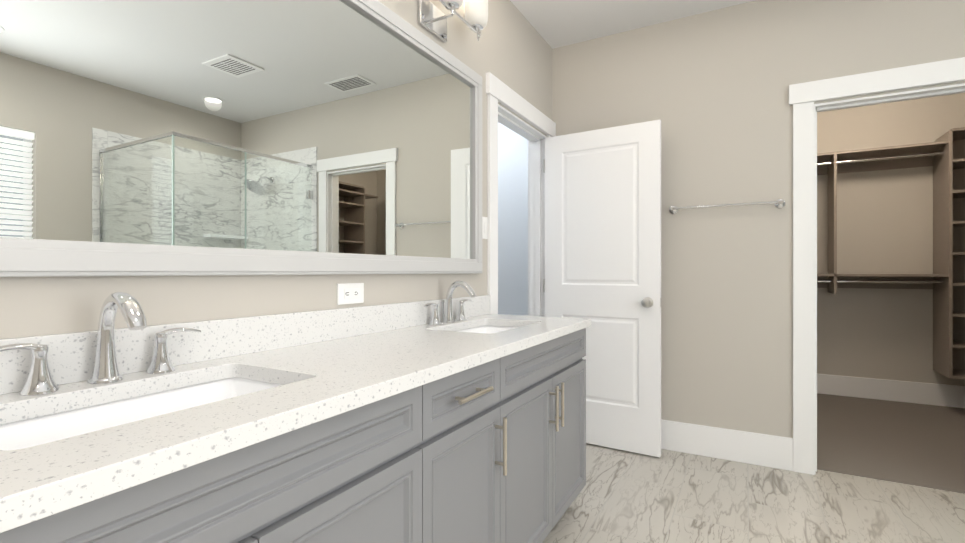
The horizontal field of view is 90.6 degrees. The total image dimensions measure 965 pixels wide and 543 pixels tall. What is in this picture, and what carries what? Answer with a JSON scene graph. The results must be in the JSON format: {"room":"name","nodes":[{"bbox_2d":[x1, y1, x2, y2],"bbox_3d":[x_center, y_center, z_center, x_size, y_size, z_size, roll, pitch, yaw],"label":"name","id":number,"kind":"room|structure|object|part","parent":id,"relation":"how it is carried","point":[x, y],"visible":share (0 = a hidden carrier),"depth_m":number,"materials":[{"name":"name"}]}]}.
{"room":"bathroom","nodes":[
{"label":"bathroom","id":0,"kind":"room"},
{"bbox_2d":[0,0,494,338],"bbox_3d":[-0.956,-0.230,0.902,0.120,2.720,4.020,0,0,29],"label":"wall","id":1,"kind":"structure","parent":0,"point":[34,306],"depth_m":1.30,"materials":[{"name":"grey paint"}]},
{"bbox_2d":[0,0,481,276],"bbox_3d":[-0.503,-0.493,1.557,0.032,1.007,2.045,0,0,29],"label":"mirror","id":2,"kind":"object","parent":1,"relation":"attached to","point":[221,137],"visible":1,"depth_m":1.27,"materials":[{"name":"clear glass"}]},
{"bbox_2d":[337,283,363,304],"bbox_3d":[-0.459,0.077,1.667,0.008,0.072,0.125,0,0,29],"label":"electrical outlet","id":3,"kind":"object","parent":1,"relation":"attached to","point":[350,293],"visible":1,"depth_m":1.66,"materials":[{"name":"white plastic"}]},
{"bbox_2d":[418,0,487,42],"bbox_3d":[-0.151,-1.182,2.056,0.168,0.274,0.540,0,0,29],"label":"sconce","id":4,"kind":"object","parent":1,"relation":"attached to","point":[432,18],"visible":1,"depth_m":2.12,"materials":[{"name":"white glass"}]},
{"bbox_3d":[-0.216,-1.105,2.092,0.018,0.120,0.200,0,0,29],"label":"plate","id":5,"kind":"part","parent":4,"relation":"part of","materials":[{"name":"silver metal"}]},
{"bbox_3d":[-0.130,-1.230,2.045,0.120,0.178,0.540,0,0,29],"label":"lamp shade","id":6,"kind":"part","parent":4,"relation":"part of","materials":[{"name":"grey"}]},
{"bbox_2d":[482,216,487,238],"bbox_3d":[0.005,-0.230,2.505,0.008,0.116,0.090,0,0,29],"label":"light switch","id":7,"kind":"object","parent":1,"relation":"attached to","point":[484,227],"visible":0.62,"depth_m":2.51,"materials":[{"name":"white plastic"}]},
{"bbox_2d":[487,94,497,313],"bbox_3d":[0.056,0.092,2.589,0.018,2.075,0.092,0,0,29],"label":"trim","id":8,"kind":"structure","parent":1,"relation":"attached to","point":[492,193],"depth_m":2.57,"materials":[{"name":"white wood"}]},
{"bbox_2d":[498,122,527,315],"bbox_3d":[0.054,-0.230,4.194,1.300,2.720,0.120,0,0,29],"label":"wall","id":9,"kind":"structure","parent":0,"point":[512,222],"depth_m":4.02,"materials":[{"name":"white paint"}]},
{"bbox_2d":[495,0,546,136],"bbox_3d":[0.205,-1.261,3.002,0.120,0.658,0.780,0,0,29],"label":"wall","id":10,"kind":"structure","parent":0,"point":[520,56],"depth_m":2.93,"materials":[{"name":"grey paint"}]},
{"bbox_2d":[486,72,555,136],"bbox_3d":[0.269,-1.000,2.966,0.026,0.110,0.998,0,0,29],"label":"trim","id":11,"kind":"structure","parent":10,"relation":"attached to","point":[506,96],"depth_m":2.84,"materials":[{"name":"white wood"}]},
{"bbox_2d":[498,104,546,140],"bbox_3d":[0.205,-0.926,3.002,0.128,0.012,0.780,0,0,29],"label":"door frame","id":12,"kind":"structure","parent":10,"relation":"attached to","point":[518,121],"depth_m":3.01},
{"bbox_2d":[498,112,540,140],"bbox_3d":[0.208,-0.914,3.001,0.035,0.012,0.756,0,0,29],"label":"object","id":13,"kind":"object","parent":12,"relation":"attached to","point":[503,118],"visible":0.64,"depth_m":3.01,"materials":[{"name":"white wood"}]},
{"bbox_2d":[547,43,551,119],"bbox_3d":[0.549,-0.230,3.623,0.120,2.720,0.640,0,0,29],"label":"wall","id":14,"kind":"structure","parent":0,"point":[549,81],"depth_m":3.36,"materials":[{"name":"grey paint"}]},
{"bbox_2d":[530,139,544,316],"bbox_3d":[0.391,0.105,3.338,0.128,2.050,0.012,0,0,29],"label":"door frame","id":15,"kind":"structure","parent":14,"relation":"attached to","point":[532,227],"depth_m":3.35,"materials":[{"name":"white wood"}]},
{"bbox_2d":[535,139,540,315],"bbox_3d":[0.388,0.105,3.326,0.035,2.050,0.012,0,0,29],"label":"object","id":16,"kind":"object","parent":15,"relation":"attached to","point":[537,228],"visible":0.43,"depth_m":3.32,"materials":[{"name":"white wood"}]},
{"bbox_2d":[543,120,660,456],"bbox_3d":[0.754,0.102,3.088,0.770,2.032,0.109,0,0,32],"label":"door leaf","id":17,"kind":"structure","parent":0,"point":[603,230],"depth_m":3.02,"materials":[{"name":"white wood"}]},
{"bbox_3d":[0.754,0.098,3.088,0.768,1.730,0.069,0,0,29],"label":"entry door hardware","id":18,"kind":"part","parent":17,"relation":"part of","materials":[{"name":"white wood"}]},
{"bbox_2d":[641,297,652,307],"bbox_3d":[1.017,0.188,2.922,0.066,0.064,0.181,0,0,29],"label":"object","id":19,"kind":"structure","parent":17,"relation":"attached to","point":[646,302],"depth_m":2.85,"materials":[{"name":"silver metal"}]},
{"bbox_2d":[510,0,754,48],"bbox_3d":[0.844,-1.640,1.709,5.090,0.100,7.175,0,0,29],"label":"ceiling","id":20,"kind":"structure","parent":0,"point":[557,23],"depth_m":2.95,"materials":[{"name":"white paint"}]},
{"bbox_2d":[542,443,964,542],"bbox_3d":[0.317,1.180,0.755,5.090,0.100,4.995,0,0,29],"label":"floor","id":21,"kind":"structure","parent":0,"point":[667,496],"depth_m":2.30,"materials":[{"name":"stone"}]},
{"bbox_2d":[0,281,590,542],"bbox_3d":[-0.254,0.585,1.442,0.580,1.090,2.204,0,0,29],"label":"bathroom vanity","id":22,"kind":"object","parent":21,"relation":"on","point":[449,419],"visible":1,"depth_m":1.01,"materials":[{"name":"grey"}]},
{"bbox_2d":[0,292,200,395],"bbox_3d":[-0.730,0.133,0.957,0.171,0.184,0.380,0,0,29],"label":"faucet","id":23,"kind":"object","parent":22,"relation":"on","point":[107,359],"depth_m":0.97,"materials":[{"name":"silver metal"}]},
{"bbox_2d":[0,378,281,449],"bbox_3d":[-0.602,0.334,0.886,0.352,0.146,0.552,0,0,29],"label":"sink","id":24,"kind":"object","parent":22,"relation":"in","point":[30,429],"depth_m":0.96,"materials":[{"name":"white ceramic"}]},
{"bbox_2d":[0,295,489,394],"bbox_3d":[-0.499,0.175,1.577,0.020,0.100,2.204,0,0,29],"label":"backsplash","id":25,"kind":"structure","parent":22,"relation":"on","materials":[{"name":"stone"}]},
{"bbox_3d":[-0.464,0.715,0.563,0.020,0.594,0.428,0,0,29],"label":"door","id":26,"kind":"part","parent":22,"relation":"part of","materials":[{"name":"grey wood"}]},
{"bbox_3d":[-0.255,0.715,0.941,0.020,0.594,0.430,0,0,29],"label":"door","id":27,"kind":"part","parent":22,"relation":"part of","materials":[{"name":"grey wood"}]},
{"bbox_2d":[424,281,475,324],"bbox_3d":[-0.106,0.133,2.086,0.171,0.184,0.380,0,0,29],"label":"faucet","id":28,"kind":"object","parent":22,"relation":"on","point":[448,311],"depth_m":2.10,"materials":[{"name":"silver metal"}]},
{"bbox_3d":[-0.052,0.715,1.307,0.020,0.594,0.402,0,0,29],"label":"door","id":29,"kind":"part","parent":22,"relation":"part of","materials":[{"name":"grey wood"}]},
{"bbox_3d":[-0.052,0.333,1.307,0.020,0.134,0.402,0,0,29],"label":"drawer","id":30,"kind":"part","parent":22,"relation":"part of","materials":[{"name":"grey wood"}]},
{"bbox_2d":[458,325,517,333],"bbox_3d":[0.023,0.334,2.015,0.352,0.146,0.552,0,0,29],"label":"sink","id":31,"kind":"object","parent":22,"relation":"in","point":[488,329],"depth_m":2.26,"materials":[{"name":"white ceramic"}]},
{"bbox_3d":[0.156,0.715,1.683,0.020,0.594,0.450,0,0,29],"label":"door","id":32,"kind":"part","parent":22,"relation":"part of","materials":[{"name":"grey wood"}]},
{"bbox_3d":[0.374,0.715,2.078,0.020,0.594,0.448,0,0,29],"label":"door","id":33,"kind":"part","parent":22,"relation":"part of","materials":[{"name":"grey wood"}]},
{"bbox_2d":[552,0,964,437],"bbox_3d":[1.521,-0.230,2.914,2.267,2.720,0.120,0,0,29],"label":"wall","id":34,"kind":"structure","parent":0,"point":[710,90],"depth_m":2.86,"materials":[{"name":"grey paint"}]},
{"bbox_2d":[528,140,529,315],"bbox_3d":[0.352,0.092,3.417,0.018,2.075,0.092,0,0,29],"label":"trim","id":35,"kind":"structure","parent":34,"relation":"attached to","point":[528,228],"depth_m":3.38,"materials":[{"name":"white wood"}]},
{"bbox_2d":[661,419,792,470],"bbox_3d":[1.128,1.038,3.055,1.443,0.185,0.015,0,0,29],"label":"baseboard","id":36,"kind":"structure","parent":34,"relation":"attached to","point":[767,450],"depth_m":2.86,"materials":[{"name":"white wood"}]},
{"bbox_2d":[669,199,784,213],"bbox_3d":[1.439,-0.390,2.846,0.622,0.052,0.076,0,0,29],"label":"towel rail","id":37,"kind":"object","parent":34,"relation":"attached to","point":[779,203],"visible":1,"depth_m":2.80,"materials":[{"name":"silver metal"}]},
{"bbox_2d":[793,101,813,474],"bbox_3d":[1.801,0.092,2.680,0.098,2.075,0.018,0,0,29],"label":"trim","id":38,"kind":"structure","parent":34,"relation":"attached to","point":[803,287],"depth_m":2.67,"materials":[{"name":"white wood"}]},
{"bbox_2d":[816,111,816,471],"bbox_3d":[1.891,0.105,2.713,0.012,2.050,0.035,0,0,29],"label":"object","id":39,"kind":"object","parent":34,"relation":"attached to","point":[816,291],"visible":0.43,"depth_m":2.70,"materials":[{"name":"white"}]},
{"bbox_2d":[789,57,964,104],"bbox_3d":[2.158,-1.000,2.478,0.958,0.110,0.026,0,0,29],"label":"trim","id":40,"kind":"structure","parent":34,"relation":"attached to","point":[926,74],"depth_m":2.50,"materials":[{"name":"white wood"}]},
{"bbox_2d":[814,83,964,474],"bbox_3d":[2.193,0.099,2.542,0.730,2.062,0.128,0,0,29],"label":"door frame","id":41,"kind":"structure","parent":34,"relation":"attached to","point":[897,95],"depth_m":2.66,"materials":[{"name":"white wood"}]},
{"bbox_2d":[816,88,964,111],"bbox_3d":[2.195,-0.914,2.545,0.706,0.012,0.035,0,0,29],"label":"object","id":42,"kind":"object","parent":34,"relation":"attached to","point":[934,94],"visible":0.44,"depth_m":2.54,"materials":[{"name":"white wood"}]},
{"bbox_2d":[817,393,964,493],"bbox_3d":[2.884,1.178,3.434,3.190,0.104,2.180,0,0,29],"label":"floor","id":43,"kind":"structure","parent":0,"point":[921,445],"depth_m":3.16,"materials":[{"name":"beige carpet"}]},
{"bbox_2d":[817,93,964,385],"bbox_3d":[3.330,-0.230,4.365,3.070,2.720,0.120,0,0,29],"label":"wall","id":44,"kind":"structure","parent":0,"point":[884,221],"depth_m":4.18,"materials":[{"name":"grey paint"}]},
{"bbox_2d":[817,374,964,407],"bbox_3d":[3.350,1.035,4.277,2.950,0.181,0.015,0,0,29],"label":"baseboard","id":45,"kind":"structure","parent":44,"relation":"attached to","point":[914,392],"depth_m":4.15,"materials":[{"name":"white wood"}]},
{"bbox_2d":[817,127,964,378],"bbox_3d":[3.056,-0.140,4.238,2.468,1.940,0.363,0,0,29],"label":"closet shelving","id":46,"kind":"object","parent":44,"relation":"attached to","point":[937,154],"visible":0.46,"depth_m":3.76,"materials":[{"name":"brown wood"}]}
]}

